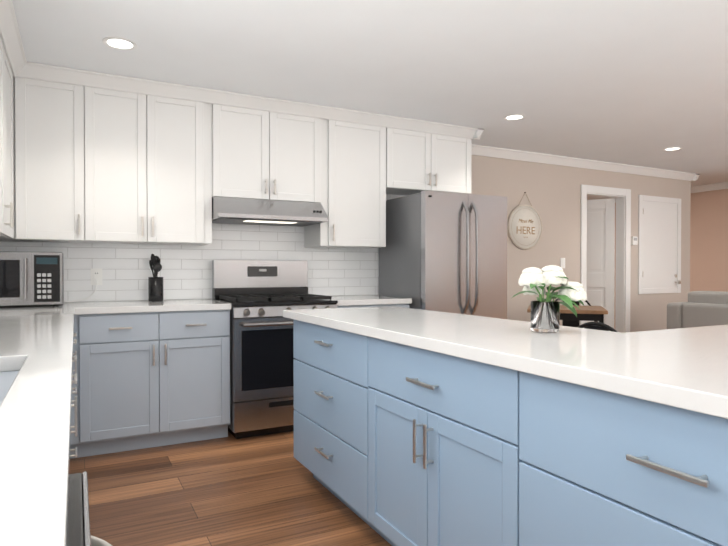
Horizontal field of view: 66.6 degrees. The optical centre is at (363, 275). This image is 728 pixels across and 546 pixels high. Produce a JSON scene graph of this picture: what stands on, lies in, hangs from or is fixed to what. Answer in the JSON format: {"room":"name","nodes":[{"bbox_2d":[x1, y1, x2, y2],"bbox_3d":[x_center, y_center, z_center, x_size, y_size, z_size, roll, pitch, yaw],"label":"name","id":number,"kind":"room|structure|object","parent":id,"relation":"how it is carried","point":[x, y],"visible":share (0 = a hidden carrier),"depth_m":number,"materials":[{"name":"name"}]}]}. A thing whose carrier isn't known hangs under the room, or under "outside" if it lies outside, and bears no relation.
{"room":"kitchen","nodes":[
{"label":"kitchen","id":0,"kind":"room"},
{"bbox_2d":[0,367,11,382],"bbox_3d":[-0.939,0.692,1.045,0.641,0.875,1.016,0,1,-27],"label":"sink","id":1,"kind":"object","parent":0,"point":[3,370],"depth_m":1.43,"materials":[{"name":"silver metal"}]},
{"bbox_2d":[0,299,230,545],"bbox_3d":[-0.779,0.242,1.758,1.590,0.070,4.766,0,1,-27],"label":"base cabinet","id":2,"kind":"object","parent":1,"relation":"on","point":[85,379],"depth_m":3.30,"materials":[{"name":"wood"}]},
{"bbox_2d":[0,251,63,305],"bbox_3d":[-2.169,0.023,3.408,0.555,0.330,0.438,0,1,-27],"label":"microwave","id":3,"kind":"object","parent":2,"relation":"on","point":[30,278],"visible":1,"depth_m":3.30,"materials":[{"name":"silver metal"}]},
{"bbox_2d":[148,254,162,301],"bbox_3d":[-1.467,0.016,3.905,0.100,0.335,0.104,0,1,-27],"label":"utensil holder","id":4,"kind":"object","parent":2,"relation":"on","point":[155,287],"visible":1,"depth_m":3.87,"materials":[{"name":"black ceramic"}]},
{"bbox_2d":[0,194,405,302],"bbox_3d":[-0.912,-0.096,4.527,3.920,2.380,0.270,0,1,-27],"label":"wall","id":5,"kind":"structure","parent":0,"point":[185,272],"depth_m":4.20,"materials":[{"name":"tile"}]},
{"bbox_2d":[0,12,7,239],"bbox_3d":[-1.918,-0.737,2.592,0.346,1.055,0.616,0,1,-27],"label":"upper cabinet","id":6,"kind":"object","parent":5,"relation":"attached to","point":[3,119],"depth_m":2.85,"materials":[{"name":"white wood"}]},
{"bbox_2d":[4,24,27,239],"bbox_3d":[-2.111,-0.741,3.032,0.410,1.055,0.574,0,1,-27],"label":"upper cabinet","id":7,"kind":"object","parent":5,"relation":"attached to","point":[15,63],"depth_m":3.34,"materials":[{"name":"white wood"}]},
{"bbox_2d":[8,62,99,242],"bbox_3d":[-1.993,-0.747,3.564,0.458,1.055,0.422,0,1,-27],"label":"upper cabinet","id":8,"kind":"object","parent":5,"relation":"attached to","point":[86,156],"depth_m":3.45,"materials":[{"name":"white wood"}]},
{"bbox_2d":[64,268,101,301],"bbox_3d":[-1.936,0.069,3.817,0.242,0.231,0.048,0,1,-27],"label":"outlet","id":9,"kind":"object","parent":5,"relation":"attached to","point":[96,276],"visible":0.96,"depth_m":3.86,"materials":[{"name":"white plastic"}]},
{"bbox_2d":[96,72,159,244],"bbox_3d":[-1.691,-0.749,3.755,0.487,1.055,0.362,0,1,-27],"label":"upper cabinet","id":10,"kind":"object","parent":5,"relation":"attached to","point":[127,109],"depth_m":3.63,"materials":[{"name":"white wood"}]},
{"bbox_2d":[156,84,223,244],"bbox_3d":[-1.335,-0.751,3.941,0.549,1.055,0.362,0,1,-27],"label":"upper cabinet","id":11,"kind":"object","parent":5,"relation":"attached to","point":[191,119],"depth_m":3.81,"materials":[{"name":"white wood"}]},
{"bbox_2d":[224,92,279,200],"bbox_3d":[-0.935,-0.918,4.147,0.470,0.725,0.362,0,1,-27],"label":"upper cabinet","id":12,"kind":"object","parent":5,"relation":"attached to","point":[251,123],"depth_m":4.01,"materials":[{"name":"white wood"}]},
{"bbox_2d":[212,197,328,226],"bbox_3d":[-0.743,-0.470,4.167,0.818,0.164,0.511,0,1,-27],"label":"range hood","id":13,"kind":"object","parent":5,"relation":"attached to","point":[225,210],"visible":0.98,"depth_m":3.99,"materials":[{"name":"silver metal"}]},
{"bbox_2d":[280,100,323,203],"bbox_3d":[-0.620,-0.919,4.311,0.471,0.725,0.362,0,1,-27],"label":"upper cabinet","id":14,"kind":"object","parent":5,"relation":"attached to","point":[301,125],"depth_m":4.18,"materials":[{"name":"white wood"}]},
{"bbox_2d":[304,108,387,248],"bbox_3d":[-0.182,-0.757,4.541,0.635,1.055,0.362,0,1,-27],"label":"upper cabinet","id":15,"kind":"object","parent":5,"relation":"attached to","point":[355,143],"depth_m":4.40,"materials":[{"name":"white wood"}]},
{"bbox_2d":[388,116,439,195],"bbox_3d":[0.320,-1.004,4.799,0.496,0.565,0.362,0,1,-27],"label":"upper cabinet","id":16,"kind":"object","parent":5,"relation":"attached to","point":[413,145],"depth_m":4.65,"materials":[{"name":"white wood"}]},
{"bbox_2d":[440,124,475,193],"bbox_3d":[0.657,-1.006,4.975,0.495,0.565,0.362,0,1,-27],"label":"upper cabinet","id":17,"kind":"object","parent":5,"relation":"attached to","point":[455,143],"depth_m":4.84,"materials":[{"name":"white wood"}]},
{"bbox_2d":[69,431,391,545],"bbox_3d":[2.282,1.131,3.796,9.200,0.060,12.200,0,1,-27],"label":"floor","id":18,"kind":"structure","parent":0,"point":[262,490],"depth_m":2.75,"materials":[{"name":"brown wood"}]},
{"bbox_2d":[212,260,337,438],"bbox_3d":[-0.657,0.494,4.077,0.752,1.210,0.715,0,1,-27],"label":"range","id":19,"kind":"object","parent":18,"relation":"on","point":[260,296],"visible":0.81,"depth_m":3.78,"materials":[{"name":"silver metal"}]},
{"bbox_2d":[337,303,411,307],"bbox_3d":[-0.065,0.657,4.466,0.641,0.875,0.626,0,1,-27],"label":"base cabinet","id":20,"kind":"object","parent":18,"relation":"on","point":[406,305],"depth_m":4.27,"materials":[{"name":"blue wood"}]},
{"bbox_2d":[328,295,411,306],"bbox_3d":[-0.059,0.199,4.456,0.646,0.040,0.642,0,1,-27],"label":"countertop","id":21,"kind":"structure","parent":20,"relation":"on","point":[356,300],"depth_m":4.20,"materials":[{"name":"white stone"}]},
{"bbox_2d":[379,190,506,318],"bbox_3d":[0.680,0.220,4.721,0.820,1.745,0.803,0,1,-27],"label":"fridge","id":22,"kind":"object","parent":18,"relation":"on","point":[443,252],"visible":0.44,"depth_m":4.41,"materials":[{"name":"silver metal"}]},
{"bbox_2d":[283,314,727,545],"bbox_3d":[1.685,0.683,2.029,2.806,0.874,3.745,0,1,-27],"label":"kitchen island","id":23,"kind":"object","parent":18,"relation":"on","point":[416,427],"depth_m":1.59,"materials":[{"name":"blue wood"}]},
{"bbox_2d":[283,306,727,413],"bbox_3d":[1.698,0.224,2.039,2.850,0.040,3.840,0,1,-27],"label":"island countertop","id":24,"kind":"structure","parent":23,"relation":"on","point":[680,364],"depth_m":1.62,"materials":[{"name":"white stone"}]},
{"bbox_2d":[511,265,586,332],"bbox_3d":[0.679,0.083,1.993,0.251,0.240,0.240,0,1,-27],"label":"flower vase","id":25,"kind":"object","parent":24,"relation":"on","point":[545,315],"visible":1,"depth_m":1.97,"materials":[{"name":"clear glass"}]},
{"bbox_2d":[527,305,607,322],"bbox_3d":[1.812,0.689,4.978,0.640,0.800,0.640,0,1,18],"label":"dining table","id":26,"kind":"object","parent":18,"relation":"on","point":[591,313],"visible":0.42,"depth_m":4.67,"materials":[{"name":"brown wood"}]},
{"bbox_2d":[555,299,590,326],"bbox_3d":[2.054,0.638,5.487,0.522,0.896,0.522,0,1,19],"label":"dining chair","id":27,"kind":"object","parent":18,"relation":"on","point":[572,323],"visible":0.02,"depth_m":5.63,"materials":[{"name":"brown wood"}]},
{"bbox_2d":[578,322,617,331],"bbox_3d":[0.916,0.662,2.398,0.447,0.911,0.447,0,1,-27],"label":"stool","id":28,"kind":"object","parent":18,"relation":"on","point":[597,326],"visible":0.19,"depth_m":2.44,"materials":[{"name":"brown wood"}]},
{"bbox_2d":[667,291,727,328],"bbox_3d":[4.137,0.630,5.122,0.920,0.915,2.250,0,1,-27],"label":"sofa","id":29,"kind":"object","parent":18,"relation":"on","point":[703,308],"visible":0.44,"depth_m":5.61,"materials":[{"name":"grey fabric"}]},
{"bbox_2d":[12,0,727,199],"bbox_3d":[2.282,-1.308,3.771,9.200,0.060,12.200,0,1,-27],"label":"ceiling","id":30,"kind":"structure","parent":0,"point":[643,83],"depth_m":3.27,"materials":[{"name":"paint"}]},
{"bbox_2d":[102,37,136,50],"bbox_3d":[-1.338,-1.269,3.037,0.176,0.004,0.176,0,1,-27],"label":"recessed light","id":31,"kind":"object","parent":30,"relation":"in","point":[118,43],"visible":1,"depth_m":3.03,"materials":[{"name":"white plastic"}]},
{"bbox_2d":[503,114,525,120],"bbox_3d":[1.224,-1.284,4.505,0.176,0.004,0.176,0,1,-27],"label":"recessed light","id":32,"kind":"object","parent":30,"relation":"in","point":[515,117],"visible":1,"depth_m":4.51,"materials":[{"name":"white plastic"}]},
{"bbox_2d":[663,147,681,150],"bbox_3d":[3.168,-1.296,5.686,0.176,0.004,0.176,0,1,-27],"label":"recessed light","id":33,"kind":"object","parent":30,"relation":"in","point":[672,148],"visible":1,"depth_m":5.67,"materials":[{"name":"white plastic"}]},
{"bbox_2d":[471,155,690,332],"bbox_3d":[2.513,-0.115,6.394,3.880,2.380,0.120,0,1,-27],"label":"wall","id":34,"kind":"structure","parent":0,"point":[553,192],"depth_m":6.17,"materials":[{"name":"beige paint"}]},
{"bbox_2d":[507,192,541,248],"bbox_3d":[1.714,-0.579,5.889,0.476,0.610,0.024,0,1,-27],"label":"sign","id":35,"kind":"object","parent":34,"relation":"attached to","point":[524,225],"visible":1,"depth_m":5.88,"materials":[{"name":"beige wood"}]},
{"bbox_2d":[560,258,564,267],"bbox_3d":[2.215,-0.135,6.165,0.072,0.116,0.010,0,1,-27],"label":"light switch","id":36,"kind":"object","parent":34,"relation":"attached to","point":[562,262],"visible":0.92,"depth_m":6.16,"materials":[{"name":"white plastic"}]},
{"bbox_2d":[471,144,699,180],"bbox_3d":[2.567,-1.262,6.307,4.005,0.085,0.085,0,1,-27],"label":"crown molding","id":37,"kind":"structure","parent":34,"relation":"attached to","point":[495,152],"depth_m":6.20,"materials":[{"name":"white wood"}]},
{"bbox_2d":[586,198,614,327],"bbox_3d":[2.753,0.062,6.887,0.416,1.992,0.548,0,1,-27],"label":"hall door","id":38,"kind":"structure","parent":34,"relation":"in","point":[600,252],"depth_m":6.80,"materials":[{"name":"white wood"}]},
{"bbox_2d":[580,184,681,332],"bbox_3d":[3.257,0.019,6.737,1.815,2.105,0.202,0,1,-27],"label":"door frame","id":39,"kind":"structure","parent":34,"relation":"attached to","point":[659,245],"depth_m":6.79,"materials":[{"name":"white wood"}]},
{"bbox_2d":[631,236,637,244],"bbox_3d":[3.278,-0.418,6.708,0.090,0.100,0.023,0,1,-27],"label":"thermostat","id":40,"kind":"object","parent":34,"relation":"attached to","point":[634,240],"visible":0.98,"depth_m":6.70,"materials":[{"name":"white plastic"}]},
{"bbox_2d":[614,189,727,328],"bbox_3d":[6.295,-0.110,5.928,0.100,2.380,12.100,0,1,-27],"label":"wall","id":41,"kind":"structure","parent":0,"point":[708,240],"depth_m":8.16,"materials":[{"name":"beige paint"}]},
{"bbox_2d":[605,182,727,202],"bbox_3d":[6.240,-1.257,5.831,0.075,0.085,12.000,0,1,-27],"label":"crown molding","id":42,"kind":"structure","parent":41,"relation":"attached to","point":[718,186],"depth_m":8.11,"materials":[{"name":"white wood"}]}
]}

